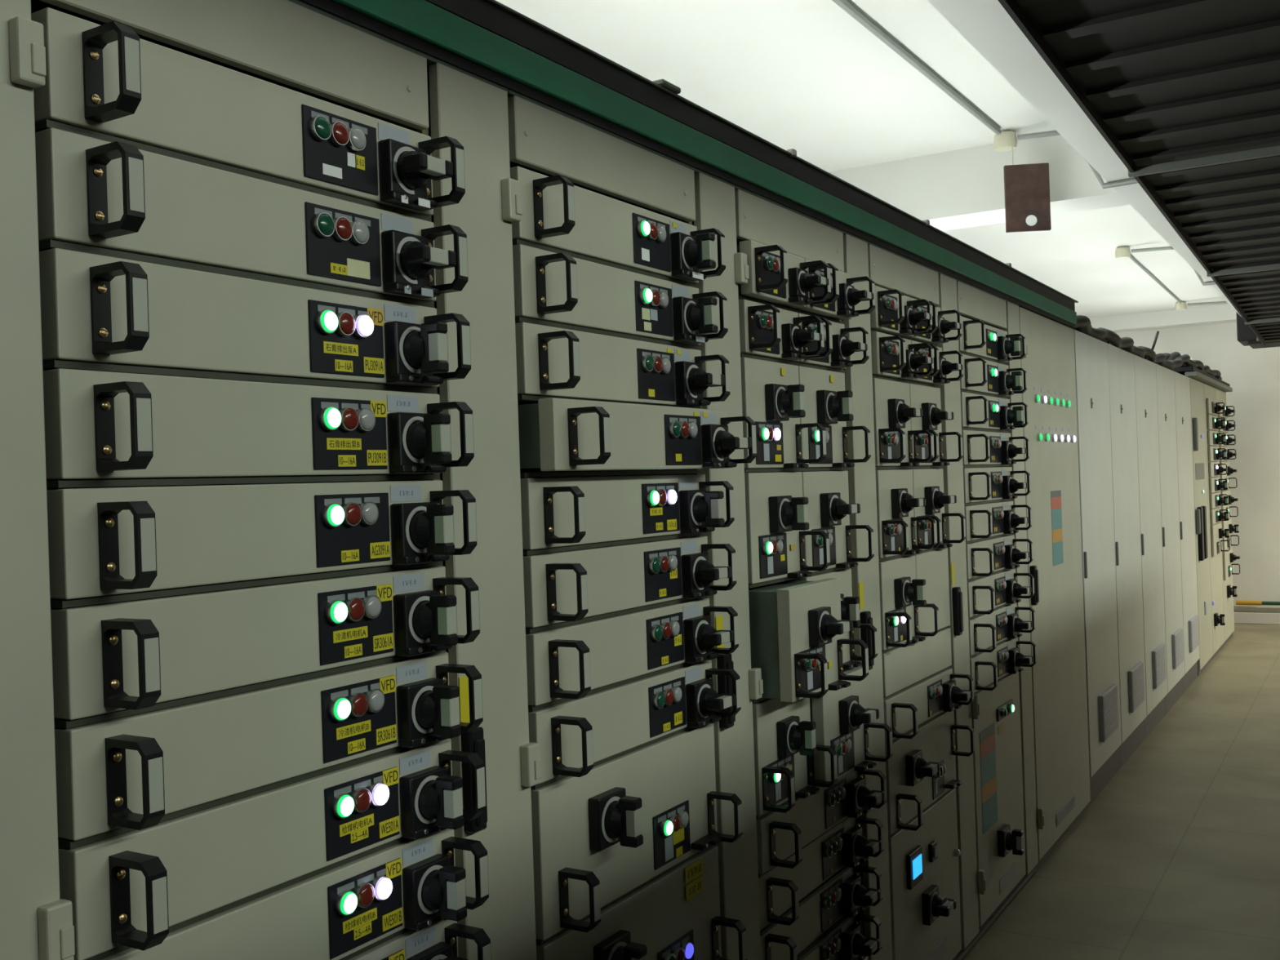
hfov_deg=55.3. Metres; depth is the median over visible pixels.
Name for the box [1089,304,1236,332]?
beam
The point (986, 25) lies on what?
beam
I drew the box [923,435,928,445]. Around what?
lamp
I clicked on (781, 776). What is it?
lamp
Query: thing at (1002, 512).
lamp
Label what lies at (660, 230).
lamp
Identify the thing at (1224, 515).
switch
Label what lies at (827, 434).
lamp
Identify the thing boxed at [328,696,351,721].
lamp
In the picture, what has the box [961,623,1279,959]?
floor
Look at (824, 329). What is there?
lamp
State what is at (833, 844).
lamp
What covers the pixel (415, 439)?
switch
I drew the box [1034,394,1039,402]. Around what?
lamp
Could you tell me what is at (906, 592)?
switch
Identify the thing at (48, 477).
gap
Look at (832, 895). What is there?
lamp
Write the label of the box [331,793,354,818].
lamp
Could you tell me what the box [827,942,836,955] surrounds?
lamp
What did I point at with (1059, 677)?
tall cabinet
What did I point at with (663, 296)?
lamp
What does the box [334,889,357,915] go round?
lamp
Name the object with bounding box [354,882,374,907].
lamp
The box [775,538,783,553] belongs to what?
lamp
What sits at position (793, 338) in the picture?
switch
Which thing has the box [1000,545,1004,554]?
lamp
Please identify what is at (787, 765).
lamp
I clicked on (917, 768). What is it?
switch
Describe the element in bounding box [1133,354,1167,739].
tall cabinet
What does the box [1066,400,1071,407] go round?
lamp
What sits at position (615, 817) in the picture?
switch
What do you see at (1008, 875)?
vent grille
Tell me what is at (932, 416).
switch
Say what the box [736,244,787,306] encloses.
drawer
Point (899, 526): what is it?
lamp
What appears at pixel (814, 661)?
lamp
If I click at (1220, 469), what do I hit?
switch
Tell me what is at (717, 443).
switch
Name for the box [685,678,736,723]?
switch
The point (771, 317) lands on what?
lamp
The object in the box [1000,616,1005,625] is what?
lamp
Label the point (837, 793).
lamp
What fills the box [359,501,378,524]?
lamp
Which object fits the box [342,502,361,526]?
lamp
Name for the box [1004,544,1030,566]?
switch
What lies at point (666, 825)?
lamp
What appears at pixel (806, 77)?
ceiling
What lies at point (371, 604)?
lamp
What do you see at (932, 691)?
lamp
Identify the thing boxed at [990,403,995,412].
lamp
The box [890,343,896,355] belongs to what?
lamp
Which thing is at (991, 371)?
lamp
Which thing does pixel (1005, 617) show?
lamp
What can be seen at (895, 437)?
lamp
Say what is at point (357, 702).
lamp
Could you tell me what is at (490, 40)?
header strip
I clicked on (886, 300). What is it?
lamp
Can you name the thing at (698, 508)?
switch
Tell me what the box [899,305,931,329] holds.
switch
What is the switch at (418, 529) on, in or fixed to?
attached to the tall cabinet at (298, 46)
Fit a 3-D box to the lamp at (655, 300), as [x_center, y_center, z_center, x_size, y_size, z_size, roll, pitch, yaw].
[0.028,-0.341,2.280,0.014,0.032,0.032,-2,0,31]
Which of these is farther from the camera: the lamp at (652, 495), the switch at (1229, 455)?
the switch at (1229, 455)
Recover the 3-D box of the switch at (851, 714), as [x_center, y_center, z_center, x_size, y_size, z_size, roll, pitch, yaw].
[0.529,0.567,2.941,0.074,0.080,0.080,-2,0,31]
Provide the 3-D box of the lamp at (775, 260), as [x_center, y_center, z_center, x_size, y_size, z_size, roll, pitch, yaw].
[0.296,-0.473,2.680,0.014,0.032,0.032,-2,0,31]
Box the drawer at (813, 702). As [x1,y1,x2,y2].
[809,669,846,777]
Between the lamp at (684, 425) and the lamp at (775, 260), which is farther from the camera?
the lamp at (775, 260)
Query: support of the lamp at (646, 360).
attached to the tall cabinet at (544, 140)
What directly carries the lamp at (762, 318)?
attached to the tall cabinet at (759, 219)
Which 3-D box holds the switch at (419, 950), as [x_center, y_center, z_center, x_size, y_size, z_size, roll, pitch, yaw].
[-0.269,0.690,1.679,0.074,0.075,0.075,-2,0,31]
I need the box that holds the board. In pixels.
[1003,146,1051,232]
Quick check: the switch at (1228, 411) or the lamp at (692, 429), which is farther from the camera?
the switch at (1228, 411)
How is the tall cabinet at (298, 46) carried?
on the floor
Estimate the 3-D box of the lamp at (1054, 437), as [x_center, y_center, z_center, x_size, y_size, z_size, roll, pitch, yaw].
[1.712,-0.174,5.039,0.018,0.033,0.033,-2,0,31]
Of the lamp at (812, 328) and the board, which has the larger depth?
the board
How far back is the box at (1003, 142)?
5.29 m
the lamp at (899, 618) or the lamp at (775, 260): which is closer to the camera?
the lamp at (775, 260)
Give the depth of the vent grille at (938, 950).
3.60 m
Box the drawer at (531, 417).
[517,403,595,471]
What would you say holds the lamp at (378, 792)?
attached to the tall cabinet at (298, 46)
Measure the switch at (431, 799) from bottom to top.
0.075 m
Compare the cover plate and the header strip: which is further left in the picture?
the header strip
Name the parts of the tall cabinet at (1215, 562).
panel, panel, indicator plate, panel, indicator plate, panel, indicator plate, panel, indicator plate, panel, indicator plate, panel, withdrawable drawer, indicator plate, panel, withdrawable drawer, indicator plate, withdrawable drawer, panel, indicator plate, withdrawable drawer, indicator plate, withdrawable drawer, withdrawable drawer, withdrawable drawer, withdrawable drawer, withdrawable drawer, handle, handle, handle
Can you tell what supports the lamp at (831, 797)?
attached to the tall cabinet at (759, 219)
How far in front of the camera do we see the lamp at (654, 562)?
2.24 m
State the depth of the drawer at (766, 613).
2.61 m
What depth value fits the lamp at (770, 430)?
2.68 m
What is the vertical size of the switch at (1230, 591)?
0.100 m
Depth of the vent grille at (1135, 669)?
6.42 m
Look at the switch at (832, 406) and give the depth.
2.94 m
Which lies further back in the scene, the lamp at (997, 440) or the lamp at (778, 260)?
the lamp at (997, 440)
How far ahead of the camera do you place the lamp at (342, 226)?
1.59 m
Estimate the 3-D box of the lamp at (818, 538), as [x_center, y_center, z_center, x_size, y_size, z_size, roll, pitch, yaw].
[0.429,0.143,2.910,0.014,0.032,0.032,-2,0,31]
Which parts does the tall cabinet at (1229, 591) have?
panel, panel, panel, panel, panel, panel, withdrawable drawer, withdrawable drawer, withdrawable drawer, panel, withdrawable drawer, panel, withdrawable drawer, withdrawable drawer, withdrawable drawer, handle, handle, withdrawable drawer, handle, handle, handle, handle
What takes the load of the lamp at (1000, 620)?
attached to the tall cabinet at (1002, 717)
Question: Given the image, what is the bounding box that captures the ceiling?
[495,0,1228,318]
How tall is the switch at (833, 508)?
0.080 m
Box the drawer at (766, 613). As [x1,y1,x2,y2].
[748,580,813,698]
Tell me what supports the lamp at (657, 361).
attached to the tall cabinet at (544, 140)
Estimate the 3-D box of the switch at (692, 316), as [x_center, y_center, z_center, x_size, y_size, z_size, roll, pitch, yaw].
[0.114,-0.317,2.368,0.074,0.075,0.075,-2,0,31]
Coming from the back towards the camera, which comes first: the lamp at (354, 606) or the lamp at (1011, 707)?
the lamp at (1011, 707)
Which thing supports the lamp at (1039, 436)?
attached to the tall cabinet at (1059, 677)
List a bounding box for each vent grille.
[924,936,947,959]
[999,862,1017,894]
[1055,795,1075,826]
[1098,684,1119,742]
[1128,661,1144,712]
[1151,643,1166,688]
[1171,627,1183,669]
[1187,614,1199,652]
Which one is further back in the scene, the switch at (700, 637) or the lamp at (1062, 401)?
the lamp at (1062, 401)
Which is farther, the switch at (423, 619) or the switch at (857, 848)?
the switch at (857, 848)
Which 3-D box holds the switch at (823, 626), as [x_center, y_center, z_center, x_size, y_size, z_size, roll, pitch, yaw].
[0.418,0.321,2.667,0.074,0.080,0.080,-2,0,31]
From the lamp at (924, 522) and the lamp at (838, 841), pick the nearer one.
the lamp at (838, 841)
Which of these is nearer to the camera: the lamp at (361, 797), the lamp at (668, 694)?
the lamp at (361, 797)
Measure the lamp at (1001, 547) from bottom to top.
0.032 m
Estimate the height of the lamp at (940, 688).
0.032 m
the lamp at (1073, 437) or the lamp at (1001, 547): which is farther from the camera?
the lamp at (1073, 437)
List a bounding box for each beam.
[828,134,1129,231]
[927,0,1239,315]
[1089,304,1236,332]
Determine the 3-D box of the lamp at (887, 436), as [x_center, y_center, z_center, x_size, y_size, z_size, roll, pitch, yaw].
[0.679,-0.113,3.337,0.014,0.032,0.032,-2,0,31]
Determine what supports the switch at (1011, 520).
attached to the tall cabinet at (1002, 717)
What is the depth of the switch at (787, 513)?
2.69 m
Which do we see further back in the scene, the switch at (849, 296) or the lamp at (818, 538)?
the switch at (849, 296)
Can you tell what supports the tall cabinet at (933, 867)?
on the floor
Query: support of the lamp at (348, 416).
attached to the tall cabinet at (298, 46)
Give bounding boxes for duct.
[1235,311,1279,348]
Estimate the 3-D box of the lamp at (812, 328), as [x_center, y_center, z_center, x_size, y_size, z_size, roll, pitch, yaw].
[0.418,-0.352,2.914,0.014,0.032,0.032,-2,0,31]
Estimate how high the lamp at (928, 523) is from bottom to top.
0.032 m
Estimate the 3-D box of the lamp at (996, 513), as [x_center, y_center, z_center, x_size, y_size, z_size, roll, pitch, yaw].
[1.242,0.122,4.249,0.014,0.032,0.032,-2,0,31]
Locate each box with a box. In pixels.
[993,129,1017,151]
[1115,246,1130,259]
[1174,301,1186,310]
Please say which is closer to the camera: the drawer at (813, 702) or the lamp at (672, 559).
the lamp at (672, 559)
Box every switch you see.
[378,138,453,198]
[382,229,456,287]
[384,320,448,375]
[387,412,452,466]
[391,502,454,557]
[393,590,457,648]
[396,677,461,740]
[400,765,464,832]
[403,853,466,924]
[406,942,467,959]
[588,786,643,851]
[593,929,647,959]
[670,231,715,272]
[672,296,718,336]
[675,360,725,399]
[679,489,724,528]
[681,552,732,593]
[683,615,733,657]
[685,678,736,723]
[701,424,751,463]
[764,383,805,421]
[768,495,808,533]
[776,715,817,758]
[782,323,822,353]
[788,267,828,298]
[808,606,853,647]
[816,390,853,424]
[820,492,860,526]
[831,334,867,361]
[837,283,874,311]
[839,695,879,733]
[840,593,860,627]
[841,923,879,959]
[842,875,880,913]
[844,826,881,863]
[846,777,884,814]
[888,398,922,428]
[891,488,925,517]
[894,577,926,608]
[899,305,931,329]
[901,349,933,373]
[905,749,940,786]
[921,402,954,430]
[921,884,956,925]
[924,486,956,513]
[932,315,961,338]
[933,356,963,378]
[942,680,973,708]
[996,336,1021,357]
[997,824,1023,857]
[998,370,1022,391]
[1000,405,1023,426]
[1000,440,1026,461]
[1002,475,1027,496]
[1003,510,1028,531]
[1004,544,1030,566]
[1005,578,1031,600]
[1006,613,1032,635]
[1008,647,1033,671]
[1213,613,1225,626]
[1214,403,1225,413]
[1214,418,1226,428]
[1215,434,1226,444]
[1216,449,1226,459]
[1217,465,1227,475]
[1217,480,1227,490]
[1217,495,1228,506]
[1218,511,1229,520]
[1218,528,1229,538]
[1225,406,1235,416]
[1225,421,1235,430]
[1226,435,1235,444]
[1226,450,1236,459]
[1226,466,1237,475]
[1226,585,1237,597]
[1228,495,1238,504]
[1228,524,1239,533]
[1229,552,1239,562]
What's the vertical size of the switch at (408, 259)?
0.075 m
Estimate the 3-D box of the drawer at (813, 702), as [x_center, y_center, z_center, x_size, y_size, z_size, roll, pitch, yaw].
[0.361,0.600,3.051,0.270,0.227,0.271,-2,0,31]
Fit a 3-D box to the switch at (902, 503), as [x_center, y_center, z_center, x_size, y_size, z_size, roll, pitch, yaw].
[0.746,0.063,3.384,0.074,0.080,0.080,-2,0,31]
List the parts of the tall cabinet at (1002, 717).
handle, handle, handle, handle, handle, handle, panel, handle, divider rail, handle, divider rail, divider rail, handle, handle, divider rail, divider rail, divider rail, divider rail, divider rail, divider rail, divider rail, indicator plate, withdrawable drawer, indicator plate, withdrawable drawer, indicator plate, withdrawable drawer, withdrawable drawer, indicator plate, indicator plate, withdrawable drawer, withdrawable drawer, indicator plate, door, indicator plate, withdrawable drawer, indicator plate, withdrawable drawer, indicator plate, withdrawable drawer, indicator plate, withdrawable drawer, lamp plate, handle, handle, handle, handle, handle, cable compartment door, handle, handle, handle, handle, handle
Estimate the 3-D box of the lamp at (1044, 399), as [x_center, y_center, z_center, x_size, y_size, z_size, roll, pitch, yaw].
[1.627,-0.324,4.910,0.018,0.033,0.033,-2,0,31]
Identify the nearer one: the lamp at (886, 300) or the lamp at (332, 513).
the lamp at (332, 513)
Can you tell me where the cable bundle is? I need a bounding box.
[1071,315,1222,379]
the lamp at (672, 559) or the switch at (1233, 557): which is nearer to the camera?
the lamp at (672, 559)
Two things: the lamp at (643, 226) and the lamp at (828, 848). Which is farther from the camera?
the lamp at (828, 848)
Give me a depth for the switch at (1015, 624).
4.35 m
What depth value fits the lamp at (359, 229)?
1.62 m
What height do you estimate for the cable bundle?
0.192 m
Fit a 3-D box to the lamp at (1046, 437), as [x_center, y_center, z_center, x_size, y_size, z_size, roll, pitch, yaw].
[1.647,-0.172,4.935,0.016,0.033,0.033,-2,0,31]
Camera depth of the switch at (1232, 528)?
10.48 m
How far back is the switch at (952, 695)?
3.70 m
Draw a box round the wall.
[1115,321,1279,613]
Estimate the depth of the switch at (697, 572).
2.35 m
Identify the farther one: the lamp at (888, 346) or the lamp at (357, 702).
the lamp at (888, 346)
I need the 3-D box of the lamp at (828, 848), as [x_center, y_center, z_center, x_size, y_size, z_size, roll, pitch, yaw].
[0.455,0.891,2.933,0.014,0.032,0.032,-2,0,31]
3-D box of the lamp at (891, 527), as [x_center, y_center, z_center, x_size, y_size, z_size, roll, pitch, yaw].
[0.688,0.136,3.337,0.014,0.032,0.032,-2,0,31]
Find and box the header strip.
[298,0,1078,328]
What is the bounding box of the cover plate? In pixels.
[1172,365,1232,391]
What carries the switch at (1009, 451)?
attached to the tall cabinet at (1002, 717)
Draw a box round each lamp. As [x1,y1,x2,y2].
[308,115,331,141]
[311,212,334,237]
[315,309,337,333]
[318,405,341,430]
[321,502,344,527]
[324,600,347,624]
[328,120,349,146]
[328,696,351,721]
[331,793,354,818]
[332,216,352,240]
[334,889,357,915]
[335,311,355,335]
[338,406,359,431]
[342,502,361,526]
[345,597,364,621]
[346,126,366,151]
[347,692,368,716]
[350,220,368,244]
[351,787,371,812]
[353,314,373,337]
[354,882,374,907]
[356,407,375,431]
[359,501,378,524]
[362,595,382,618]
[364,688,384,712]
[368,782,389,806]
[371,875,392,900]
[636,219,650,237]
[638,287,652,304]
[640,354,653,371]
[645,488,659,506]
[647,222,657,239]
[648,556,661,573]
[649,288,660,306]
[650,623,662,640]
[652,355,662,373]
[652,691,665,708]
[655,225,666,242]
[656,488,666,506]
[657,291,668,307]
[658,555,669,572]
[659,818,673,836]
[660,356,671,373]
[660,622,671,639]
[662,688,674,706]
[664,953,676,959]
[665,488,676,505]
[666,554,677,571]
[668,420,681,437]
[668,620,679,636]
[669,814,680,831]
[671,685,682,702]
[673,946,684,959]
[677,810,688,827]
[679,420,689,437]
[681,941,693,959]
[687,421,697,438]
[756,313,767,328]
[758,426,768,440]
[761,540,773,555]
[763,255,773,270]
[764,315,772,328]
[766,426,773,440]
[768,315,773,330]
[768,539,777,554]
[769,773,781,782]
[770,257,778,271]
[772,426,781,441]
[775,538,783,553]
[776,258,780,273]
[777,765,785,780]
[782,762,791,777]
[801,658,812,671]
[809,325,817,333]
[810,429,819,442]
[811,658,817,668]
[814,534,822,546]
[815,652,821,666]
[822,895,831,909]
[822,946,831,959]
[823,328,826,341]
[824,844,833,857]
[825,430,829,442]
[826,532,832,545]
[826,792,835,806]
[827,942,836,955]
[828,891,836,905]
[830,275,832,288]
[830,840,838,853]
[832,937,841,951]
[833,742,842,756]
[833,790,840,803]
[833,887,841,901]
[835,837,843,850]
[837,786,845,799]
[839,740,847,754]
[844,738,851,751]
[883,297,891,308]
[884,342,892,354]
[884,432,891,444]
[887,524,894,535]
[888,297,894,310]
[889,433,895,444]
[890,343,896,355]
[890,616,898,626]
[891,299,897,311]
[893,344,899,355]
[893,433,898,444]
[893,524,897,534]
[897,524,902,534]
[897,616,901,625]
[900,616,906,623]
[918,435,924,445]
[919,351,926,356]
[921,520,928,529]
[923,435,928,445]
[926,520,931,529]
[929,688,936,699]
[933,686,939,697]
[933,770,940,778]
[937,684,942,695]
[940,764,946,774]
[940,765,943,777]
[987,332,993,341]
[988,367,995,376]
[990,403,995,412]
[991,333,995,342]
[991,368,997,377]
[991,439,996,448]
[992,475,998,484]
[993,510,999,519]
[994,404,998,413]
[995,439,999,448]
[995,546,1000,555]
[995,582,1001,591]
[996,474,1000,483]
[997,439,1001,448]
[997,510,1001,519]
[997,617,1003,626]
[998,653,1004,662]
[999,474,1002,483]
[999,545,1003,554]
[999,581,1004,590]
[1000,510,1004,518]
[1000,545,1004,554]
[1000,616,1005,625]
[1001,580,1006,589]
[1001,652,1006,661]
[1001,708,1007,717]
[1003,615,1007,624]
[1004,650,1008,659]
[1008,703,1014,712]
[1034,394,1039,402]
[1036,432,1042,440]
[1041,395,1047,403]
[1044,433,1049,441]
[1048,396,1053,404]
[1051,433,1057,441]
[1053,397,1058,405]
[1057,434,1063,442]
[1060,399,1065,406]
[1064,435,1070,442]
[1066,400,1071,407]
[1071,435,1075,442]
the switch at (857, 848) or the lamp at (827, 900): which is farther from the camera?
the switch at (857, 848)
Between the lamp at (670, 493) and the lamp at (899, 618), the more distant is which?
the lamp at (899, 618)
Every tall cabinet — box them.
[0,0,75,959]
[31,0,542,959]
[507,89,763,959]
[734,185,893,959]
[867,240,979,959]
[956,279,1038,939]
[1018,306,1090,866]
[1074,329,1121,806]
[1107,343,1146,768]
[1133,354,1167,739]
[1155,364,1184,714]
[1173,371,1199,693]
[1188,377,1213,675]
[1203,382,1230,660]
[1215,388,1240,646]
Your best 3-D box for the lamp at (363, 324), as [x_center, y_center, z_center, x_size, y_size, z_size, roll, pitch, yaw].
[-0.367,-0.205,1.620,0.017,0.032,0.032,-2,0,31]
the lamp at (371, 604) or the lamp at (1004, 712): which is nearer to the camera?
the lamp at (371, 604)
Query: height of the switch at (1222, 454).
0.078 m
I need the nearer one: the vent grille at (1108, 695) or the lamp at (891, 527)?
the lamp at (891, 527)
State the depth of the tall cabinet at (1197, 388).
9.04 m
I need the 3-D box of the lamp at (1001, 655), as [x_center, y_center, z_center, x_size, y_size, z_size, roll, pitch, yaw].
[1.259,0.619,4.248,0.014,0.032,0.032,-2,0,31]
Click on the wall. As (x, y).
(1253, 375)
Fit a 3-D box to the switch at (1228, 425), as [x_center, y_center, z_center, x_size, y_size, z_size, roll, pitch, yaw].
[5.079,-0.466,10.498,0.074,0.078,0.078,-2,0,31]
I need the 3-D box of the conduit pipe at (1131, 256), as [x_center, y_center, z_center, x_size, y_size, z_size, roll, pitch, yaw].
[4.074,-1.576,9.633,0.016,0.016,3.140,-2,0,30]
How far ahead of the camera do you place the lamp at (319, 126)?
1.56 m
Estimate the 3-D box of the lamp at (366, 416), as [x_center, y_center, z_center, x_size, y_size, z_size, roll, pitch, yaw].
[-0.366,-0.080,1.622,0.009,0.032,0.032,-2,0,31]
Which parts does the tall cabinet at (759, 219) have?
divider rail, handle, indicator plate, indicator plate, panel, handle, indicator plate, indicator plate, panel, handle, indicator plate, handle, withdrawable drawer, handle, withdrawable drawer, withdrawable drawer, divider rail, handle, withdrawable drawer, panel, divider rail, divider rail, withdrawable drawer, divider rail, divider rail, divider rail, divider rail, withdrawable drawer, handle, panel, handle, handle, indicator plate, handle, handle, handle, indicator plate, indicator plate, panel, withdrawable drawer, withdrawable drawer, withdrawable drawer, handle, panel, handle, indicator plate, divider rail, indicator plate, panel, panel, panel, panel, withdrawable drawer, indicator plate, indicator plate, withdrawable drawer, indicator plate, withdrawable drawer, withdrawable drawer, indicator plate, withdrawable drawer, panel, indicator plate, withdrawable drawer, withdrawable drawer, handle, handle, handle, handle, handle, handle, cable compartment door, handle, handle, handle, handle, handle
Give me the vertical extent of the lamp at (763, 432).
0.032 m
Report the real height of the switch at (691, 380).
0.075 m
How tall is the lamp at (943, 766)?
0.032 m
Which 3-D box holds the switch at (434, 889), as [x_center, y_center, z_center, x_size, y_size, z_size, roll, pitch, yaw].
[-0.273,0.566,1.680,0.074,0.075,0.075,-2,0,31]
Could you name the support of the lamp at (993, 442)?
attached to the tall cabinet at (1002, 717)
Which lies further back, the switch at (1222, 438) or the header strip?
the switch at (1222, 438)
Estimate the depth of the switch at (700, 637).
2.35 m
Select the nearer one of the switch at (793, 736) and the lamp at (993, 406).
the switch at (793, 736)
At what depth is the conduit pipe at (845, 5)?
4.31 m
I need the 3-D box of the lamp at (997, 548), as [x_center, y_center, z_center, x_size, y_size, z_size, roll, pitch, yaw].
[1.247,0.246,4.249,0.014,0.032,0.032,-2,0,31]
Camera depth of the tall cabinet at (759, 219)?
2.84 m
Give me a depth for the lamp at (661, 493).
2.27 m
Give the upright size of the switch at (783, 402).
0.080 m
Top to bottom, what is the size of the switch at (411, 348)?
0.075 m
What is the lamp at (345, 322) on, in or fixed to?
attached to the tall cabinet at (298, 46)
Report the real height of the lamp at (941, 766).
0.032 m
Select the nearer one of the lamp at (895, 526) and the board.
the lamp at (895, 526)
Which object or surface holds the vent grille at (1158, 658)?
attached to the tall cabinet at (1145, 379)
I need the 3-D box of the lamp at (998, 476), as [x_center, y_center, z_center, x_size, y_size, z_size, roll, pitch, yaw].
[1.255,-0.003,4.277,0.014,0.032,0.032,-2,0,31]
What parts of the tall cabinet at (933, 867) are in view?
indicator plate, panel, handle, indicator plate, panel, indicator plate, handle, panel, handle, indicator plate, handle, panel, panel, indicator plate, handle, withdrawable drawer, withdrawable drawer, withdrawable drawer, panel, handle, divider rail, withdrawable drawer, divider rail, withdrawable drawer, divider rail, divider rail, handle, divider rail, divider rail, divider rail, blank panel, handle, divider rail, handle, handle, indicator plate, handle, panel, door, indicator plate, panel, handle, indicator plate, panel, handle, handle, handle, indicator plate, withdrawable drawer, panel, handle, withdrawable drawer, blank panel, push button plate, withdrawable drawer, withdrawable drawer, indicator plate, withdrawable drawer, indicator plate, withdrawable drawer, handle, handle, handle, handle, cable compartment door, handle, handle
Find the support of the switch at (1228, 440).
attached to the tall cabinet at (1229, 591)
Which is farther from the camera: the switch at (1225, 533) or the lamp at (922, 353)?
the switch at (1225, 533)
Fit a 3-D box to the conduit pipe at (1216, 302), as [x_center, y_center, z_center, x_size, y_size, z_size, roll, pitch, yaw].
[5.305,-1.456,10.744,0.901,0.301,0.045,-2,0,38]
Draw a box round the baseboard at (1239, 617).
[1234,612,1279,624]
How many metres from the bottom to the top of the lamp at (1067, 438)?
0.033 m
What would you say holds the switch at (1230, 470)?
attached to the tall cabinet at (1229, 591)
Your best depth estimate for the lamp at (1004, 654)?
4.27 m
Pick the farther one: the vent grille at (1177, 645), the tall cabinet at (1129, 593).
the vent grille at (1177, 645)
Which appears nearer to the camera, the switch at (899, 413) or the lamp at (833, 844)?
the lamp at (833, 844)
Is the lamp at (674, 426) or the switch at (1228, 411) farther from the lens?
the switch at (1228, 411)
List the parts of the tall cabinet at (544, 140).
handle, handle, handle, handle, handle, handle, handle, handle, handle, panel, divider rail, divider rail, divider rail, divider rail, divider rail, divider rail, divider rail, divider rail, withdrawable drawer, withdrawable drawer, frame, withdrawable drawer, divider rail, withdrawable drawer, withdrawable drawer, withdrawable drawer, withdrawable drawer, withdrawable drawer, withdrawable drawer, withdrawable drawer, indicator plate, indicator plate, indicator plate, indicator plate, indicator plate, indicator plate, indicator plate, indicator plate, indicator plate, indicator plate, handle, handle, handle, handle, handle, handle, handle, handle, cable compartment door, handle, handle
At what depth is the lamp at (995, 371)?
4.27 m
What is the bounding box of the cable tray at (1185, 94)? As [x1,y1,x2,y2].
[997,0,1279,346]
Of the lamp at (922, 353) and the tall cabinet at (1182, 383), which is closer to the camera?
the lamp at (922, 353)
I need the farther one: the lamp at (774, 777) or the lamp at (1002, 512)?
the lamp at (1002, 512)
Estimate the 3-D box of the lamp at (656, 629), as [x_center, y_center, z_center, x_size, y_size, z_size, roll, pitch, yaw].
[0.033,0.281,2.251,0.014,0.032,0.032,-2,0,31]
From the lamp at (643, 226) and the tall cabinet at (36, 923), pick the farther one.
the lamp at (643, 226)
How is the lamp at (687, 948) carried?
attached to the tall cabinet at (544, 140)
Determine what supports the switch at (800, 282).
attached to the tall cabinet at (759, 219)
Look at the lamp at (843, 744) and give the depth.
2.91 m
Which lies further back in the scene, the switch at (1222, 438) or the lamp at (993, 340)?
the switch at (1222, 438)
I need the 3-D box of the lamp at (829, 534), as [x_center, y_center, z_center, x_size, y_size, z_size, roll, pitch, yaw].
[0.459,0.143,2.960,0.014,0.032,0.032,-2,0,31]
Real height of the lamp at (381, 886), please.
0.032 m
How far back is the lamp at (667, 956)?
2.25 m
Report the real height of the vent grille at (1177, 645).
0.215 m
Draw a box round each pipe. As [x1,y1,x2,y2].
[831,0,1001,134]
[1017,130,1137,188]
[1129,255,1181,302]
[1130,246,1215,285]
[1186,301,1227,306]
[1235,600,1279,605]
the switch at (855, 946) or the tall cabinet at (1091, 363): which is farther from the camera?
the tall cabinet at (1091, 363)
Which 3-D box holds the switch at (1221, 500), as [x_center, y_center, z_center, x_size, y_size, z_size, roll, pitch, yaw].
[4.705,0.167,9.847,0.074,0.078,0.078,-2,0,31]
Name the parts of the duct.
rail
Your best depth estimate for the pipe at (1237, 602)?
11.46 m
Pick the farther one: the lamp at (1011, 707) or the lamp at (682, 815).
the lamp at (1011, 707)
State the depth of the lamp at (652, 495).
2.24 m
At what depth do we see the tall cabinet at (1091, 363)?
5.76 m
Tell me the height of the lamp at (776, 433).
0.032 m
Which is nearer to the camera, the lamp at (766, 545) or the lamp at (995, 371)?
the lamp at (766, 545)
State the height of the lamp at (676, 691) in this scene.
0.032 m
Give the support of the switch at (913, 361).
attached to the tall cabinet at (933, 867)
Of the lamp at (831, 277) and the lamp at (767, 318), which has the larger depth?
the lamp at (831, 277)
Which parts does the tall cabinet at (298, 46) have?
handle, handle, handle, handle, handle, handle, handle, handle, divider rail, divider rail, panel, divider rail, divider rail, divider rail, divider rail, divider rail, withdrawable drawer, divider rail, withdrawable drawer, withdrawable drawer, withdrawable drawer, withdrawable drawer, withdrawable drawer, withdrawable drawer, withdrawable drawer, withdrawable drawer, indicator plate, indicator plate, indicator plate, indicator plate, indicator plate, indicator plate, indicator plate, indicator plate, indicator plate, divider rail, indicator plate, withdrawable drawer, handle, handle, handle, handle, handle, handle, handle, handle, handle, handle, cable compartment door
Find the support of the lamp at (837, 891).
attached to the tall cabinet at (759, 219)
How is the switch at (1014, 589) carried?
attached to the tall cabinet at (1002, 717)
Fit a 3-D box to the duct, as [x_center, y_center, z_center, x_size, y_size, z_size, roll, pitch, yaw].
[5.816,-1.369,9.885,1.735,0.440,0.525,-2,0,31]
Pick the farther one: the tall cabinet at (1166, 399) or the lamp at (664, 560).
the tall cabinet at (1166, 399)
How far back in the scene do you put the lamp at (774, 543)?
2.68 m
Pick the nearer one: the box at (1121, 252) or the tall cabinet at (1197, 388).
the box at (1121, 252)
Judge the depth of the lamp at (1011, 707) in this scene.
4.31 m
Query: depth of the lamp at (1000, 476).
4.29 m
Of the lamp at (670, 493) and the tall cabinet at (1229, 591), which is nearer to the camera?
the lamp at (670, 493)
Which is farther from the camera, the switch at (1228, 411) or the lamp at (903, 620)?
the switch at (1228, 411)
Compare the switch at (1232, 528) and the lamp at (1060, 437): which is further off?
the switch at (1232, 528)

